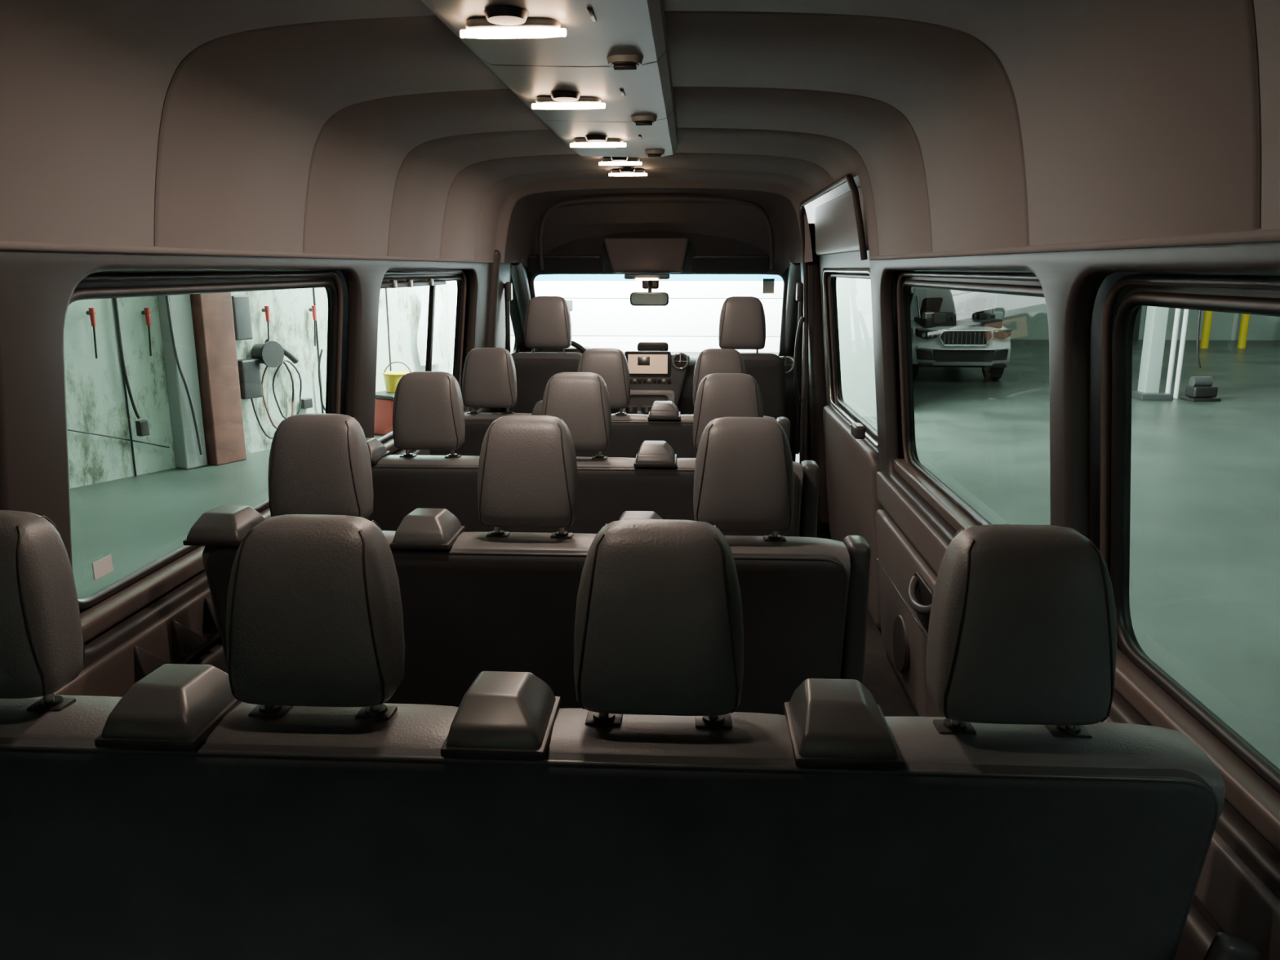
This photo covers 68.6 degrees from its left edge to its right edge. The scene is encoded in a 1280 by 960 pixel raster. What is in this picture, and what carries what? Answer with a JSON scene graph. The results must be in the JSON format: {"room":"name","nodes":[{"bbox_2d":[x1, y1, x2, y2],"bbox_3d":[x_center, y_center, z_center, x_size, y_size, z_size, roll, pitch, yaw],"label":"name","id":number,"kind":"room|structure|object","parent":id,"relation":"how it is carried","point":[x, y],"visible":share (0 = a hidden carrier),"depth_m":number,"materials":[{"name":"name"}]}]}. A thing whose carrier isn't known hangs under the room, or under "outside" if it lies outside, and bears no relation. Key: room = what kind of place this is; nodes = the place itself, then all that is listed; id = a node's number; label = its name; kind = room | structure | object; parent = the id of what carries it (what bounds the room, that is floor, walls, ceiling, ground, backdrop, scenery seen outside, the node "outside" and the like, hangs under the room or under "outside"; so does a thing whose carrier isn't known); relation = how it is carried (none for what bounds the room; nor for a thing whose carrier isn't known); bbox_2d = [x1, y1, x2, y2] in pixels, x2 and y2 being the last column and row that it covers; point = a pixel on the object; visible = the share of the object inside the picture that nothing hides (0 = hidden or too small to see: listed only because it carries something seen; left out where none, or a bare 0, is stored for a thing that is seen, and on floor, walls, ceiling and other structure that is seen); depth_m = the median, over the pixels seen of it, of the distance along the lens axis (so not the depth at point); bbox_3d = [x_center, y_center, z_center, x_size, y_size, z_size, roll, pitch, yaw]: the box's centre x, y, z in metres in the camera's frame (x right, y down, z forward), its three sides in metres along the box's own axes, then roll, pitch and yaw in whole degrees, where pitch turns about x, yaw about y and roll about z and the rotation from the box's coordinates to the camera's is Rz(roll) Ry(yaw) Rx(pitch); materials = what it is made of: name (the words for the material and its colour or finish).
{"room":"vehicle interior","nodes":[
{"label":"vehicle interior","id":0,"kind":"room"},
{"bbox_2d":[64,280,451,488],"bbox_3d":[-7.208,-1.944,6.244,0.001,5.350,21.990,7,15,29],"label":"garage wall","id":1,"kind":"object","parent":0,"point":[95,399],"visible":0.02,"depth_m":10.09,"materials":[{"name":"paint"}]},
{"bbox_2d":[113,297,140,418],"bbox_3d":[-5.306,-1.925,9.555,0.035,2.644,0.125,9,16,35],"label":"air hose","id":2,"kind":"object","parent":1,"relation":"hanging from","point":[115,300],"visible":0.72,"depth_m":9.66,"materials":[{"name":"black plastic"}]},
{"bbox_2d":[231,295,302,439],"bbox_3d":[-4.367,-1.319,11.160,0.270,1.731,0.941,8,15,31],"label":"charger","id":3,"kind":"object","parent":1,"relation":"attached to","point":[271,353],"visible":0.91,"depth_m":10.90,"materials":[{"name":"grey plastic"}]},
{"bbox_2d":[417,286,443,365],"bbox_3d":[-3.008,-2.205,13.431,0.080,1.100,0.509,7,15,29],"label":"plastic sheet","id":4,"kind":"object","parent":1,"relation":"hanging from","point":[424,291],"visible":0.69,"depth_m":13.39,"materials":[{"name":"white"}]},
{"bbox_2d":[75,269,515,664],"bbox_3d":[-1.020,-0.181,3.147,0.206,2.070,7.100,1,13,3],"label":"body skin","id":5,"kind":"object","parent":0,"point":[345,300],"visible":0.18,"depth_m":2.97,"materials":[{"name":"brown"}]},
{"bbox_2d":[68,280,337,610],"bbox_3d":[-1.022,-0.180,2.357,0.081,0.616,1.361,1,13,3],"label":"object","id":6,"kind":"object","parent":5,"relation":"attached to","point":[83,293],"visible":0.46,"depth_m":2.11,"materials":[{"name":"black rubber"}]},
{"bbox_2d":[186,637,228,674],"bbox_3d":[-1.050,0.613,2.696,0.104,0.580,5.770,1,13,3],"label":"trim","id":7,"kind":"structure","parent":5,"relation":"attached to","point":[214,655],"depth_m":2.27,"materials":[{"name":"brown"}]},
{"bbox_2d":[0,249,491,670],"bbox_3d":[-0.979,-0.140,2.523,0.134,0.925,5.770,1,13,3],"label":"trim","id":8,"kind":"structure","parent":5,"relation":"attached to","point":[37,288],"depth_m":1.60,"materials":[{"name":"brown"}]},
{"bbox_2d":[80,506,271,643],"bbox_3d":[-1.034,0.142,2.430,0.052,0.045,1.480,1,13,3],"label":"window ledge","id":9,"kind":"object","parent":8,"relation":"attached to","point":[111,611],"visible":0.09,"depth_m":1.96,"materials":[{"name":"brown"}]},
{"bbox_2d":[80,271,342,413],"bbox_3d":[-1.014,-0.179,2.357,0.081,0.669,1.419,1,13,3],"label":"bead","id":10,"kind":"object","parent":8,"relation":"attached to","point":[93,277],"visible":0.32,"depth_m":2.31,"materials":[{"name":"grey"}]},
{"bbox_2d":[53,408,485,697],"bbox_3d":[-0.987,0.216,2.603,0.030,0.115,5.710,1,13,3],"label":"trim","id":11,"kind":"structure","parent":8,"relation":"attached to","point":[113,674],"depth_m":1.88,"materials":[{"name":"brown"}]},
{"bbox_2d":[133,645,171,682],"bbox_3d":[-1.002,0.365,1.934,0.030,0.088,0.098,1,13,3],"label":"rib","id":12,"kind":"object","parent":11,"relation":"attached to","point":[145,663],"visible":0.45,"depth_m":1.89,"materials":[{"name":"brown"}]},
{"bbox_2d":[171,620,208,658],"bbox_3d":[-0.994,0.334,2.070,0.030,0.088,0.098,1,13,3],"label":"rib","id":13,"kind":"object","parent":11,"relation":"attached to","point":[185,641],"visible":1,"depth_m":2.03,"materials":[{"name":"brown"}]},
{"bbox_2d":[204,598,218,634],"bbox_3d":[-0.987,0.303,2.206,0.030,0.088,0.098,1,13,3],"label":"rib","id":14,"kind":"object","parent":11,"relation":"attached to","point":[211,622],"visible":0.6,"depth_m":2.16,"materials":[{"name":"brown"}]},
{"bbox_2d":[384,270,466,388],"bbox_3d":[-0.924,-0.542,3.969,0.081,0.669,1.449,1,13,3],"label":"bead","id":15,"kind":"object","parent":8,"relation":"attached to","point":[452,272],"visible":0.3,"depth_m":4.50,"materials":[{"name":"grey"}]},
{"bbox_2d":[377,275,463,443],"bbox_3d":[-0.932,-0.543,3.969,0.081,0.616,1.391,1,13,3],"label":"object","id":16,"kind":"object","parent":5,"relation":"attached to","point":[388,436],"visible":0.23,"depth_m":4.56,"materials":[{"name":"black rubber"}]},
{"bbox_2d":[485,249,510,413],"bbox_3d":[-0.840,-0.511,5.229,0.232,1.500,0.360,1,13,3],"label":"b-pillar","id":17,"kind":"structure","parent":5,"relation":"attached to","point":[500,272],"depth_m":5.00,"materials":[{"name":"grey"}]},
{"bbox_2d":[509,222,813,358],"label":"frame","id":18,"kind":"object","parent":5,"relation":"attached to","point":[698,244],"depth_m":5.51,"materials":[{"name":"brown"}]},
{"bbox_2d":[510,256,532,351],"bbox_3d":[-0.724,-1.066,5.896,0.094,0.713,0.983,0,13,-1],"label":"pillar","id":19,"kind":"structure","parent":18,"relation":"attached to","point":[518,273],"depth_m":5.68,"materials":[{"name":"grey"}]},
{"bbox_2d":[630,279,668,306],"bbox_3d":[0.060,-1.131,5.600,0.230,0.175,0.207,1,13,3],"label":"mirror","id":20,"kind":"object","parent":18,"relation":"attached to","point":[649,298],"visible":0.85,"depth_m":5.51,"materials":[{"name":"mirror"}]},
{"bbox_2d":[504,187,802,275],"bbox_3d":[0.086,-1.383,5.289,1.587,0.452,0.720,1,13,3],"label":"panel","id":21,"kind":"object","parent":18,"relation":"attached to","point":[563,224],"visible":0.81,"depth_m":5.22,"materials":[{"name":"plastic"}]},
{"bbox_2d":[527,255,604,273],"bbox_3d":[-0.439,-1.266,5.514,0.450,0.105,0.102,1,13,3],"label":"sun visor","id":22,"kind":"object","parent":21,"relation":"attached to","point":[553,264],"visible":1,"depth_m":5.50,"materials":[{"name":"black plastic"}]},
{"bbox_2d":[604,237,688,279],"bbox_3d":[0.040,-1.287,5.477,0.484,0.236,0.236,1,13,3],"label":"console","id":23,"kind":"object","parent":21,"relation":"attached to","point":[640,259],"visible":1,"depth_m":5.37,"materials":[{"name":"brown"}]},
{"bbox_2d":[624,273,670,279],"bbox_3d":[0.042,-1.175,5.438,0.260,0.036,0.105,1,13,3],"label":"lamp","id":24,"kind":"object","parent":23,"relation":"attached to","point":[628,276],"depth_m":5.39,"materials":[{"name":"white"}]},
{"bbox_2d":[537,195,773,270],"bbox_3d":[0.085,-1.375,5.258,1.364,0.388,0.400,1,13,3],"label":"bead","id":25,"kind":"object","parent":21,"relation":"attached to","point":[756,206],"visible":1,"depth_m":5.05,"materials":[{"name":"grey"}]},
{"bbox_2d":[690,254,769,273],"bbox_3d":[0.525,-1.255,5.463,0.460,0.105,0.102,1,13,3],"label":"sun visor","id":26,"kind":"object","parent":21,"relation":"attached to","point":[700,264],"visible":1,"depth_m":5.44,"materials":[{"name":"black plastic"}]},
{"bbox_2d":[784,256,801,356],"bbox_3d":[0.949,-1.046,5.808,0.094,0.713,0.983,2,13,7],"label":"pillar","id":27,"kind":"structure","parent":18,"relation":"attached to","point":[794,269],"depth_m":5.81,"materials":[{"name":"grey"}]},
{"bbox_3d":[0.124,-1.040,6.072,1.631,0.600,0.600,1,13,3],"label":"window","id":28,"kind":"structure","parent":18,"relation":"attached to","visible":0},
{"bbox_2d":[534,274,782,280],"bbox_3d":[0.109,-1.244,5.742,1.580,0.055,0.055,1,13,3],"label":"band","id":29,"kind":"object","parent":28,"relation":"attached to","point":[550,277],"visible":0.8,"depth_m":5.75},
{"bbox_3d":[-1.035,-0.180,2.358,0.062,0.615,1.360,1,13,3],"label":"pane","id":30,"kind":"object","parent":5,"relation":"attached to","visible":0},
{"bbox_2d":[92,554,113,580],"bbox_3d":[-1.079,0.175,1.886,0.002,0.035,0.060,1,13,3],"label":"label","id":31,"kind":"object","parent":30,"relation":"attached to","point":[103,566],"visible":1,"depth_m":1.88,"materials":[{"name":"white paper"}]},
{"bbox_3d":[-0.945,-0.543,3.970,0.062,0.615,1.390,1,13,3],"label":"pane","id":32,"kind":"object","parent":5,"relation":"attached to","visible":0},
{"bbox_2d":[380,280,446,288],"bbox_3d":[-0.893,-0.777,3.724,0.020,0.018,0.900,1,13,3],"label":"vent catch","id":33,"kind":"object","parent":32,"relation":"attached to","point":[442,282],"visible":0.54,"depth_m":3.69,"materials":[{"name":"black plastic"}]},
{"bbox_2d":[425,284,435,371],"bbox_3d":[-0.926,-0.577,4.131,0.079,0.598,0.035,1,13,3],"label":"divider","id":34,"kind":"object","parent":32,"relation":"attached to","point":[432,288],"visible":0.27,"depth_m":4.10,"materials":[{"name":"metal"}]},
{"bbox_2d":[504,283,511,353],"bbox_3d":[-0.726,-0.618,5.198,0.030,0.922,0.066,1,13,3],"label":"belt","id":35,"kind":"object","parent":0,"point":[507,302],"depth_m":5.13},
{"bbox_2d":[421,0,678,156],"bbox_3d":[-0.137,-0.860,1.942,0.390,0.068,3.046,1,13,3],"label":"ceiling","id":36,"kind":"structure","parent":0,"point":[615,52],"depth_m":1.88,"materials":[{"name":"plastic"}]},
{"bbox_2d":[459,6,566,39],"bbox_3d":[-0.212,-0.740,1.526,0.178,0.026,0.136,1,13,3],"label":"ceiling lamp","id":37,"kind":"object","parent":36,"relation":"attached to","point":[500,22],"depth_m":1.54,"materials":[{"name":"plastic"}]},
{"bbox_2d":[531,91,605,109],"bbox_3d":[-0.173,-0.897,2.222,0.178,0.026,0.136,1,13,3],"label":"ceiling lamp","id":38,"kind":"object","parent":36,"relation":"attached to","point":[557,100],"depth_m":2.24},
{"bbox_2d":[569,135,626,147],"bbox_3d":[-0.133,-1.057,2.933,0.178,0.026,0.136,1,13,3],"label":"ceiling lamp","id":39,"kind":"object","parent":36,"relation":"attached to","point":[589,141],"depth_m":2.95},
{"bbox_2d":[607,54,643,70],"bbox_3d":[-0.029,-0.809,1.821,0.072,0.022,0.072,1,13,3],"label":"ceiling vent","id":40,"kind":"object","parent":36,"relation":"in","point":[619,62],"depth_m":1.80,"materials":[{"name":"black plastic"}]},
{"bbox_2d":[631,115,657,125],"bbox_3d":[0.011,-0.969,2.532,0.072,0.022,0.072,1,13,3],"label":"ceiling vent","id":41,"kind":"object","parent":36,"relation":"in","point":[640,120],"depth_m":2.51,"materials":[{"name":"black plastic"}]},
{"bbox_2d":[0,0,1279,260],"bbox_3d":[-0.087,-0.737,2.154,1.672,0.421,5.470,1,13,3],"label":"headliner","id":42,"kind":"object","parent":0,"point":[1138,118],"visible":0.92,"depth_m":1.79,"materials":[{"name":"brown fabric"}]},
{"bbox_2d":[0,240,493,262],"bbox_3d":[-0.918,-0.542,2.249,0.016,0.015,5.420,1,13,3],"label":"headliner lip","id":43,"kind":"object","parent":42,"relation":"attached to","point":[4,245],"depth_m":1.91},
{"bbox_2d":[153,36,1029,245],"bbox_3d":[-0.111,-0.642,1.730,1.672,0.421,0.005,1,13,3],"label":"headliner seam","id":44,"kind":"object","parent":42,"relation":"attached to","point":[220,37],"depth_m":1.77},
{"bbox_2d":[599,156,641,165],"bbox_3d":[-0.083,-1.304,3.840,0.178,0.026,0.136,1,13,3],"label":"ceiling lamp","id":45,"kind":"object","parent":42,"relation":"attached to","point":[613,161],"visible":0.99,"depth_m":3.85,"materials":[{"name":"white"}]},
{"bbox_2d":[494,177,813,262],"bbox_3d":[0.064,-1.342,4.873,1.656,0.418,0.110,1,13,3],"label":"cab arch lip","id":46,"kind":"object","parent":42,"relation":"attached to","point":[508,204],"depth_m":4.82,"materials":[{"name":"plastic"}]},
{"bbox_2d":[1250,0,1262,228],"bbox_3d":[-0.150,-0.484,1.029,1.672,0.421,0.005,1,13,3],"label":"headliner seam","id":47,"kind":"object","parent":42,"relation":"attached to","point":[1252,2],"depth_m":1.00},
{"bbox_2d":[69,339,1279,768],"bbox_3d":[4.543,-0.831,13.932,60.000,0.200,60.000,1,13,3],"label":"floor","id":48,"kind":"structure","parent":0,"point":[1204,587],"depth_m":9.07,"materials":[{"name":"concrete"}]},
{"bbox_2d":[157,293,207,469],"bbox_3d":[-4.984,-2.733,9.861,0.200,5.300,0.260,7,15,29],"label":"grey column edge","id":49,"kind":"object","parent":48,"relation":"on","point":[187,455],"visible":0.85,"depth_m":10.16,"materials":[{"name":"grey paint"}]},
{"bbox_2d":[164,295,203,454],"bbox_3d":[-4.903,-1.774,9.924,0.043,3.101,0.252,9,15,34],"label":"conduit","id":50,"kind":"object","parent":49,"relation":"attached to","point":[167,303],"visible":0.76,"depth_m":10.05,"materials":[{"name":"grey plastic"}]},
{"bbox_2d":[190,292,246,465],"bbox_3d":[-4.754,-2.796,10.137,0.300,5.300,0.400,7,15,29],"label":"column","id":51,"kind":"structure","parent":48,"relation":"on","point":[212,316],"depth_m":10.40,"materials":[{"name":"paint"}]},
{"bbox_2d":[373,390,395,435],"bbox_3d":[-3.211,-0.920,12.630,0.500,0.545,0.800,7,15,29],"label":"tool cart","id":52,"kind":"object","parent":48,"relation":"on","point":[384,399],"visible":0.24,"depth_m":12.29,"materials":[{"name":"red paint"}]},
{"bbox_2d":[382,361,413,392],"bbox_3d":[-3.231,-1.383,12.527,0.408,0.392,0.408,1,13,3],"label":"bucket","id":53,"kind":"object","parent":52,"relation":"on","point":[392,379],"visible":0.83,"depth_m":12.40,"materials":[{"name":"yellow paint"}]},
{"bbox_2d":[910,287,1011,379],"bbox_3d":[6.249,-3.272,19.871,2.260,1.952,4.733,1,13,3],"label":"suv","id":54,"kind":"object","parent":48,"relation":"on","point":[950,328],"visible":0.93,"depth_m":17.82,"materials":[{"name":"white paint"}]},
{"bbox_2d":[920,297,942,316],"bbox_3d":[5.846,-3.426,18.562,0.570,0.413,0.250,1,13,3],"label":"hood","id":55,"kind":"object","parent":54,"relation":"attached to","point":[932,304],"depth_m":18.51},
{"bbox_2d":[910,287,998,319],"bbox_3d":[6.178,-3.527,18.479,1.677,0.843,0.526,1,13,3],"label":"hood","id":56,"kind":"object","parent":54,"relation":"attached to","point":[923,299],"depth_m":18.43,"materials":[{"name":"white paint"}]},
{"bbox_2d":[937,329,993,346],"bbox_3d":[6.125,-2.670,17.655,1.026,0.312,0.084,1,13,3],"label":"grille","id":57,"kind":"object","parent":54,"relation":"attached to","point":[946,338],"depth_m":17.65,"materials":[{"name":"silver plastic"}]},
{"bbox_2d":[964,297,986,314],"bbox_3d":[6.515,-3.418,18.526,0.570,0.413,0.250,1,13,3],"label":"hood","id":58,"kind":"object","parent":54,"relation":"attached to","point":[977,304],"depth_m":18.47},
{"bbox_2d":[1131,391,1173,400],"bbox_3d":[8.662,-1.435,15.928,0.500,0.100,0.500,1,13,3],"label":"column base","id":59,"kind":"structure","parent":48,"relation":"on","point":[1136,394],"depth_m":15.70,"materials":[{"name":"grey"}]},
{"bbox_2d":[1137,306,1168,392],"bbox_3d":[8.668,-3.944,15.465,0.240,5.200,0.280,1,13,3],"label":"steel column","id":60,"kind":"structure","parent":59,"relation":"on","point":[1157,317],"depth_m":15.77,"materials":[{"name":"metal"}]},
{"bbox_2d":[1164,308,1181,393],"bbox_3d":[8.942,-3.943,15.347,0.080,5.250,0.080,1,13,3],"label":"riser pipe","id":61,"kind":"object","parent":48,"relation":"on","point":[1177,313],"visible":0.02,"depth_m":15.72,"materials":[{"name":"white plastic"}]},
{"bbox_2d":[1173,309,1189,399],"bbox_3d":[9.082,-3.942,15.340,0.080,5.250,0.080,1,13,3],"label":"riser pipe","id":62,"kind":"object","parent":48,"relation":"on","point":[1186,312],"visible":0.32,"depth_m":15.72,"materials":[{"name":"white plastic"}]},
{"bbox_2d":[1179,376,1221,401],"bbox_3d":[9.370,-1.528,15.662,0.500,0.400,0.340,-2,13,-7],"label":"pump","id":63,"kind":"object","parent":48,"relation":"on","point":[1200,388],"visible":1,"depth_m":15.57,"materials":[{"name":"grey metal"}]},
{"bbox_2d":[1200,311,1213,348],"bbox_3d":[15.633,-4.559,25.820,0.200,1.850,0.200,1,13,3],"label":"bollard","id":64,"kind":"object","parent":48,"relation":"on","point":[1206,325],"visible":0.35,"depth_m":25.85,"materials":[{"name":"metal"}]},
{"bbox_2d":[1236,313,1249,348],"bbox_3d":[16.631,-4.548,25.767,0.200,1.850,0.200,1,13,3],"label":"bollard","id":65,"kind":"object","parent":48,"relation":"on","point":[1245,318],"visible":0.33,"depth_m":25.80,"materials":[{"name":"metal"}]},
{"bbox_2d":[794,283,803,453],"bbox_3d":[0.866,-0.599,5.114,0.030,0.922,0.066,1,13,3],"label":"belt","id":66,"kind":"object","parent":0,"point":[801,303],"depth_m":5.11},
{"bbox_2d":[835,277,876,416],"bbox_3d":[3.104,-3.564,13.550,1.100,5.400,0.300,1,13,3],"label":"window","id":67,"kind":"structure","parent":0,"point":[854,300],"depth_m":13.75,"materials":[{"name":"glass"}]},
{"bbox_2d":[447,280,783,373],"bbox_3d":[-0.342,-3.601,13.713,5.800,5.400,0.340,1,13,3],"label":"garage door","id":68,"kind":"structure","parent":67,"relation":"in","point":[602,314],"depth_m":13.78,"materials":[{"name":"metal"}]},
{"bbox_2d":[816,516,915,716],"bbox_3d":[-0.044,0.821,3.318,2.200,0.060,7.100,1,13,3],"label":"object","id":69,"kind":"structure","parent":0,"point":[880,678],"depth_m":3.53,"materials":[{"name":"plastic"}]},
{"bbox_2d":[182,413,871,715],"bbox_3d":[-0.209,0.406,2.287,1.423,1.203,0.666,1,13,3],"label":"seat","id":70,"kind":"object","parent":69,"relation":"on","point":[473,603],"visible":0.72,"depth_m":1.93,"materials":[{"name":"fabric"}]},
{"bbox_2d":[509,296,582,413],"bbox_3d":[-0.466,-0.336,5.222,0.500,1.360,0.668,1,13,3],"label":"seat","id":71,"kind":"object","parent":69,"relation":"on","point":[548,322],"visible":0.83,"depth_m":4.83,"materials":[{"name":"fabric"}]},
{"bbox_2d":[365,371,819,537],"bbox_3d":[-0.164,0.224,3.095,1.423,1.203,0.666,1,13,3],"label":"seat","id":72,"kind":"object","parent":69,"relation":"on","point":[428,414],"visible":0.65,"depth_m":2.73,"materials":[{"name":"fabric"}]},
{"bbox_2d":[429,347,790,457],"bbox_3d":[-0.117,0.035,3.933,1.423,1.203,0.666,1,13,3],"label":"seat","id":73,"kind":"object","parent":69,"relation":"on","point":[489,380],"visible":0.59,"depth_m":3.56,"materials":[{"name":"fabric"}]},
{"bbox_2d":[0,510,1260,959],"bbox_3d":[-0.136,0.589,1.473,1.758,1.203,0.694,1,13,3],"label":"seat","id":74,"kind":"object","parent":69,"relation":"on","point":[277,806],"visible":1,"depth_m":1.13,"materials":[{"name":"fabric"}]},
{"bbox_2d":[539,342,802,448],"bbox_3d":[0.109,-0.367,5.940,1.760,1.045,1.154,1,13,3],"label":"dashboard","id":75,"kind":"object","parent":69,"relation":"on","point":[655,374],"visible":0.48,"depth_m":5.39,"materials":[{"name":"black plastic"}]},
{"bbox_2d":[539,346,590,353],"bbox_3d":[-0.451,-0.718,5.509,0.373,0.120,0.160,1,13,3],"label":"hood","id":76,"kind":"object","parent":75,"relation":"attached to","point":[571,348],"depth_m":5.43,"materials":[{"name":"black plastic"}]},
{"bbox_2d":[622,390,675,414],"bbox_3d":[0.046,-0.440,5.411,0.310,0.160,0.050,1,13,3],"label":"tray","id":77,"kind":"object","parent":75,"relation":"on","point":[638,398],"depth_m":5.39,"materials":[{"name":"brown plastic"}]},
{"bbox_2d":[671,352,688,369],"bbox_3d":[0.230,-0.677,5.352,0.099,0.099,0.016,1,13,3],"label":"air vent","id":78,"kind":"object","parent":75,"relation":"attached to","point":[680,361],"depth_m":5.35,"materials":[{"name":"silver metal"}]},
{"bbox_2d":[718,296,785,420],"bbox_3d":[0.538,-0.324,5.169,0.500,1.360,0.668,1,13,3],"label":"seat","id":79,"kind":"object","parent":69,"relation":"on","point":[742,319],"visible":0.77,"depth_m":4.78,"materials":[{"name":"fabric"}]},
{"bbox_2d":[875,509,943,716],"bbox_3d":[0.840,0.544,2.729,0.136,0.540,1.670,1,13,3],"label":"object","id":80,"kind":"structure","parent":0,"point":[898,557],"depth_m":3.07,"materials":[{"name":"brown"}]},
{"bbox_2d":[794,315,804,403],"bbox_3d":[0.847,-0.640,5.003,0.050,0.464,0.024,1,13,3],"label":"grab rail","id":81,"kind":"object","parent":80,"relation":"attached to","point":[802,318],"visible":1,"depth_m":4.99,"materials":[{"name":"black plastic"}]},
{"bbox_2d":[799,173,867,460],"bbox_3d":[0.820,-0.399,4.220,0.122,1.724,1.679,1,13,3],"label":"door frame","id":82,"kind":"structure","parent":80,"relation":"attached to","point":[849,178],"depth_m":4.82,"materials":[{"name":"grey"}]},
{"bbox_2d":[893,614,909,674],"bbox_3d":[0.876,0.550,3.155,0.012,0.200,0.200,1,13,3],"label":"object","id":83,"kind":"object","parent":80,"relation":"in","point":[900,640],"visible":0.95,"depth_m":3.13,"materials":[{"name":"grey"}]},
{"bbox_2d":[914,572,933,633],"bbox_3d":[0.830,0.376,2.687,0.026,0.145,0.320,1,13,3],"label":"handle recess","id":84,"kind":"object","parent":80,"relation":"attached to","point":[924,593],"visible":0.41,"depth_m":2.73,"materials":[{"name":"black plastic"}]},
{"bbox_2d":[893,458,979,532],"bbox_3d":[0.874,0.114,2.554,0.052,0.045,1.560,1,13,3],"label":"window ledge","id":85,"kind":"object","parent":80,"relation":"attached to","point":[949,511],"visible":0.45,"depth_m":2.77,"materials":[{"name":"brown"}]},
{"bbox_2d":[896,271,1039,462],"bbox_3d":[0.854,-0.207,2.482,0.081,0.669,1.499,1,13,3],"label":"bead","id":86,"kind":"object","parent":80,"relation":"attached to","point":[991,276],"visible":0.35,"depth_m":2.79,"materials":[{"name":"grey"}]},
{"bbox_2d":[885,650,1217,959],"bbox_3d":[0.845,0.840,1.687,0.104,0.580,3.910,1,13,3],"label":"trim","id":87,"kind":"structure","parent":80,"relation":"attached to","point":[1197,935],"depth_m":1.33,"materials":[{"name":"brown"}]},
{"bbox_2d":[869,242,1279,933],"bbox_3d":[0.773,0.085,1.521,0.134,0.925,3.910,1,13,3],"label":"trim","id":88,"kind":"structure","parent":80,"relation":"attached to","point":[1070,282],"depth_m":1.64,"materials":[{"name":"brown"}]},
{"bbox_2d":[876,471,1279,959],"bbox_3d":[0.781,0.442,1.601,0.030,0.115,3.850,1,13,3],"label":"trim","id":89,"kind":"structure","parent":80,"relation":"attached to","point":[1242,904],"depth_m":1.20,"materials":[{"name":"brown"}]},
{"bbox_2d":[1100,274,1279,648],"bbox_3d":[0.770,0.135,0.963,0.081,0.669,1.379,1,13,3],"label":"bead","id":90,"kind":"object","parent":80,"relation":"attached to","point":[1255,282],"visible":0.48,"depth_m":1.57,"materials":[{"name":"grey"}]},
{"bbox_2d":[1114,648,1279,853],"bbox_3d":[0.790,0.457,1.034,0.052,0.045,1.440,1,13,3],"label":"window ledge","id":91,"kind":"object","parent":80,"relation":"attached to","point":[1251,795],"visible":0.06,"depth_m":1.30,"materials":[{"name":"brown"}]},
{"bbox_2d":[804,198,1279,770],"bbox_3d":[0.931,-0.158,3.044,0.206,2.070,7.100,1,13,3],"label":"body skin","id":92,"kind":"object","parent":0,"point":[1097,314],"visible":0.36,"depth_m":1.65,"materials":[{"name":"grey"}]},
{"bbox_2d":[800,248,829,524],"bbox_3d":[0.983,-0.503,5.191,0.232,1.500,0.240,1,13,3],"label":"b-pillar","id":93,"kind":"structure","parent":92,"relation":"attached to","point":[817,390],"depth_m":5.07,"materials":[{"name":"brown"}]},
{"bbox_2d":[799,322,804,464],"bbox_3d":[0.925,-0.544,5.368,0.033,1.303,0.077,-8,15,-33],"label":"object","id":94,"kind":"object","parent":93,"relation":"attached to","point":[802,424],"visible":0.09,"depth_m":5.37,"materials":[{"name":"grey"}]},
{"bbox_2d":[814,175,882,629],"bbox_3d":[0.953,-0.389,4.253,0.218,1.830,1.600,1,13,3],"label":"door","id":95,"kind":"structure","parent":92,"relation":"attached to","point":[852,464],"depth_m":4.15,"materials":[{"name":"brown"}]},
{"bbox_2d":[822,269,878,448],"bbox_3d":[0.924,-0.586,4.159,0.082,0.681,1.355,1,13,3],"label":"bead","id":96,"kind":"object","parent":95,"relation":"attached to","point":[868,437],"visible":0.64,"depth_m":4.75,"materials":[{"name":"black rubber"}]},
{"bbox_2d":[827,268,877,442],"bbox_3d":[0.948,-0.582,4.159,0.085,0.704,1.339,1,13,3],"label":"bead","id":97,"kind":"object","parent":95,"relation":"attached to","point":[828,273],"visible":0.34,"depth_m":4.78,"materials":[{"name":"grey"}]},
{"bbox_2d":[829,272,877,438],"bbox_3d":[0.956,-0.583,4.158,0.085,0.652,1.281,1,13,3],"label":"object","id":98,"kind":"object","parent":92,"relation":"attached to","point":[864,276],"visible":0.52,"depth_m":4.71,"materials":[{"name":"black rubber"}]},
{"bbox_2d":[900,279,1044,525],"bbox_3d":[0.862,-0.208,2.482,0.081,0.616,1.441,1,13,3],"label":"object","id":99,"kind":"object","parent":92,"relation":"attached to","point":[1017,290],"visible":0.47,"depth_m":2.79,"materials":[{"name":"black rubber"}]},
{"bbox_2d":[1110,291,1279,793],"bbox_3d":[0.778,0.134,0.962,0.081,0.616,1.321,1,13,3],"label":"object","id":100,"kind":"object","parent":92,"relation":"attached to","point":[1264,306],"visible":0.94,"depth_m":1.51,"materials":[{"name":"black rubber"}]},
{"bbox_2d":[868,228,1279,260],"bbox_3d":[0.701,-0.350,1.396,0.016,0.015,3.850,1,13,3],"label":"headliner lip","id":101,"kind":"object","parent":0,"point":[1257,235],"depth_m":1.33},
{"bbox_2d":[911,286,1279,340],"bbox_3d":[13.410,-6.973,28.685,30.000,5.400,0.300,1,13,3],"label":"wall","id":102,"kind":"structure","parent":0,"point":[1027,318],"depth_m":28.91,"materials":[{"name":"paint"}]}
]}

